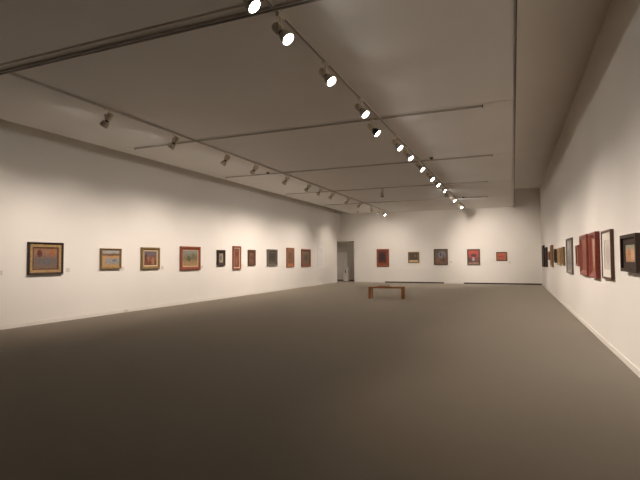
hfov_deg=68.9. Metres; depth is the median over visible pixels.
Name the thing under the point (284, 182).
track spotlight
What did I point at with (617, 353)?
baseboard
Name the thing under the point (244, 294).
baseboard
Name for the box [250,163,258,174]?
track spotlight
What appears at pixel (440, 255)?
framed painting
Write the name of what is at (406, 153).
track spotlight
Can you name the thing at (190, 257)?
framed painting
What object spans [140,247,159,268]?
framed painting
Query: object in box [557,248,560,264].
framed painting
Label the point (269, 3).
ceiling track
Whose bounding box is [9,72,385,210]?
ceiling track
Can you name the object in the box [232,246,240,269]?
framed print
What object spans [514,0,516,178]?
trim
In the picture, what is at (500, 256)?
framed painting
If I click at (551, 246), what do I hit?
framed painting
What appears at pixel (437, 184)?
track spotlight
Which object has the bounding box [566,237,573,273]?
framed print
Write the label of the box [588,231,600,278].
framed painting
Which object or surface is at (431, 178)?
track spotlight
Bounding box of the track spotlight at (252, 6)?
[240,0,260,13]
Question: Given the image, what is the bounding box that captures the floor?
[0,280,639,479]
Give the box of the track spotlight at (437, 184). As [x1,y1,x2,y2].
[433,177,439,186]
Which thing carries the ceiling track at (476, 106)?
attached to the ceiling at (238, 77)
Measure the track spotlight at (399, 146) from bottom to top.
0.355 m
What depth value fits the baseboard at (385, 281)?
27.36 m
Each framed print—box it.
[216,250,225,265]
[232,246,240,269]
[248,250,255,265]
[267,249,277,265]
[286,248,294,266]
[301,249,310,266]
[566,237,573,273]
[575,245,579,265]
[601,229,614,279]
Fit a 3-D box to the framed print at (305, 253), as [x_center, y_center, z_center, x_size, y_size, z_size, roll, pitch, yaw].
[-0.741,0.954,24.942,0.057,0.930,1.160,-1,-2,22]
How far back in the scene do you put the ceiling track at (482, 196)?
23.08 m
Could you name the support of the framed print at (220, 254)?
attached to the wall at (86, 197)
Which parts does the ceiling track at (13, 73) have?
rail, rail, rail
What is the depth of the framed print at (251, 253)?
19.74 m
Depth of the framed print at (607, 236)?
7.48 m
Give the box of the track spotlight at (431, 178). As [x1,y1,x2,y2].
[426,170,433,180]
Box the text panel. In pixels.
[317,246,323,267]
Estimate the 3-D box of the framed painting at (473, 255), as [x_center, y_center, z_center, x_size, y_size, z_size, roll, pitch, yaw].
[8.869,0.985,26.959,0.710,0.920,0.057,-1,-2,22]
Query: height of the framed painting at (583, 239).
0.860 m
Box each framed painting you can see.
[27,242,63,274]
[99,248,121,268]
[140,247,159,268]
[179,246,200,269]
[377,249,388,266]
[408,252,418,262]
[434,249,447,264]
[467,249,479,264]
[496,252,506,260]
[542,245,544,266]
[544,247,547,266]
[550,245,553,266]
[554,249,556,262]
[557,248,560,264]
[561,247,564,265]
[579,234,588,275]
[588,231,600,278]
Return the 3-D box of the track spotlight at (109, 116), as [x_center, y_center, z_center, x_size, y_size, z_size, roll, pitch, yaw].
[-4.015,-2.281,8.800,0.282,0.354,0.160,-1,-2,22]
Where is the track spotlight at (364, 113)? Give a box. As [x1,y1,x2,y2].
[355,98,368,117]
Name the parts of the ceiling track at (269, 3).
rail, rail, rail, rail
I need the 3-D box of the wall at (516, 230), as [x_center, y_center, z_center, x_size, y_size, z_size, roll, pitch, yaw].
[6.448,-0.076,28.145,12.443,5.340,0.200,-1,-2,22]
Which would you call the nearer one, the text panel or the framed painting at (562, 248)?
the framed painting at (562, 248)
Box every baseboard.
[0,281,336,329]
[354,281,541,284]
[542,284,639,377]
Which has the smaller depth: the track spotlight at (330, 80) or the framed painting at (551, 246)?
the track spotlight at (330, 80)
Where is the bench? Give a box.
[368,286,404,298]
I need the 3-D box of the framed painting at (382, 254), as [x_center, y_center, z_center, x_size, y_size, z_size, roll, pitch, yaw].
[3.907,1.113,29.009,0.780,1.100,0.057,-1,-2,22]
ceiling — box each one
[0,0,515,213]
[514,0,610,188]
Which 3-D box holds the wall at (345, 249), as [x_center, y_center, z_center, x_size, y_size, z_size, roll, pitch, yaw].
[2.070,1.284,31.043,2.985,2.900,1.900,-1,-2,22]
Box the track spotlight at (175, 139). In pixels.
[168,133,178,149]
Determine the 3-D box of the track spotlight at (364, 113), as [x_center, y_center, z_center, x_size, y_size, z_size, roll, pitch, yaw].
[0.740,-2.327,8.267,0.280,0.355,0.160,-2,-3,36]
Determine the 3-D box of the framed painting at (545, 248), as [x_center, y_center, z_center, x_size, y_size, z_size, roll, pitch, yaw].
[10.344,0.782,21.343,0.077,0.900,1.000,-1,-2,22]
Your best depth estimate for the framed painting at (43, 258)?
11.03 m
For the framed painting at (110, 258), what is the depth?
12.82 m
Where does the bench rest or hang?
on the floor
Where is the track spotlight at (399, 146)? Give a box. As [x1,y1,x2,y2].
[391,135,402,150]
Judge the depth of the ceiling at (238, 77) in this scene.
7.88 m
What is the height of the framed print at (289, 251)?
0.960 m
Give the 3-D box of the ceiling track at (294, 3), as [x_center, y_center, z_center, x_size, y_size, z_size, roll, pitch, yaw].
[-2.668,-2.580,6.184,9.574,0.042,0.068,-1,-2,22]
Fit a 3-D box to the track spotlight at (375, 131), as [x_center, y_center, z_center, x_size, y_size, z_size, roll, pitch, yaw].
[1.097,-2.279,9.520,0.282,0.354,0.160,-1,-2,22]
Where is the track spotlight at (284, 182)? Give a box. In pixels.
[282,174,289,184]
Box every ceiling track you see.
[0,0,321,74]
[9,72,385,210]
[134,105,482,149]
[226,155,492,178]
[264,0,464,206]
[285,181,486,194]
[324,196,487,205]
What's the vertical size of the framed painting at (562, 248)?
0.560 m
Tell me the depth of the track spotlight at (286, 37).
5.39 m
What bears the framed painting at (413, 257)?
attached to the wall at (516, 230)
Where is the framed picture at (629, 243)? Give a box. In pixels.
[619,233,639,272]
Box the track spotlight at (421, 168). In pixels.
[415,159,424,171]
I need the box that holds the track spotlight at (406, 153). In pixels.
[403,147,412,160]
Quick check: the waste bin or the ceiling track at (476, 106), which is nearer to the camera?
the ceiling track at (476, 106)
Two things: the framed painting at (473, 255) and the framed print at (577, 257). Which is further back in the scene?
the framed painting at (473, 255)
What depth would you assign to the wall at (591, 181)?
7.74 m
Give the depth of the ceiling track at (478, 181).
18.74 m
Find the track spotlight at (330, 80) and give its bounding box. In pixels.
[318,61,335,85]
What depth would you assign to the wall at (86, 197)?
13.49 m
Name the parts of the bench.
leg, seat, leg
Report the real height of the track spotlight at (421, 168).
0.355 m
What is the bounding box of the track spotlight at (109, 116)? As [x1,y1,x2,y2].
[100,108,113,128]
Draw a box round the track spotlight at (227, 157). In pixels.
[220,152,229,165]
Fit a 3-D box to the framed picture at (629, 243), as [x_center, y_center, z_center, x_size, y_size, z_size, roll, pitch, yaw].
[3.967,0.168,5.954,0.082,0.480,0.880,-1,-2,22]
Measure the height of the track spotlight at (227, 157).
0.354 m
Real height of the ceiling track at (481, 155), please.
0.042 m
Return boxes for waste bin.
[343,268,348,281]
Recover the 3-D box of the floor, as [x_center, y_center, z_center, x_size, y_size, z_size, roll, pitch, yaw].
[-0.697,2.014,11.205,13.393,0.120,40.700,-1,-2,22]
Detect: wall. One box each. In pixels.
[0,119,340,325]
[333,188,541,283]
[337,241,353,279]
[540,0,639,369]
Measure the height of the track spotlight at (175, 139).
0.354 m
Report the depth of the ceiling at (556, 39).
9.49 m
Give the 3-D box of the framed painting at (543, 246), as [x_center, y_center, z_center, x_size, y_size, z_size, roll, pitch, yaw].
[11.210,0.811,23.431,0.072,1.070,1.300,-1,-2,22]
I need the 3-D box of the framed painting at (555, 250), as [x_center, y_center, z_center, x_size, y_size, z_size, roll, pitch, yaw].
[8.454,0.568,16.762,0.062,0.490,0.560,-1,-2,22]
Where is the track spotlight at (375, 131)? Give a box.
[367,119,380,136]
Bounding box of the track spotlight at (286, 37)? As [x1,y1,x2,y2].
[272,13,293,45]
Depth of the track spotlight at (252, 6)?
4.66 m
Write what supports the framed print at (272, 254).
attached to the wall at (86, 197)

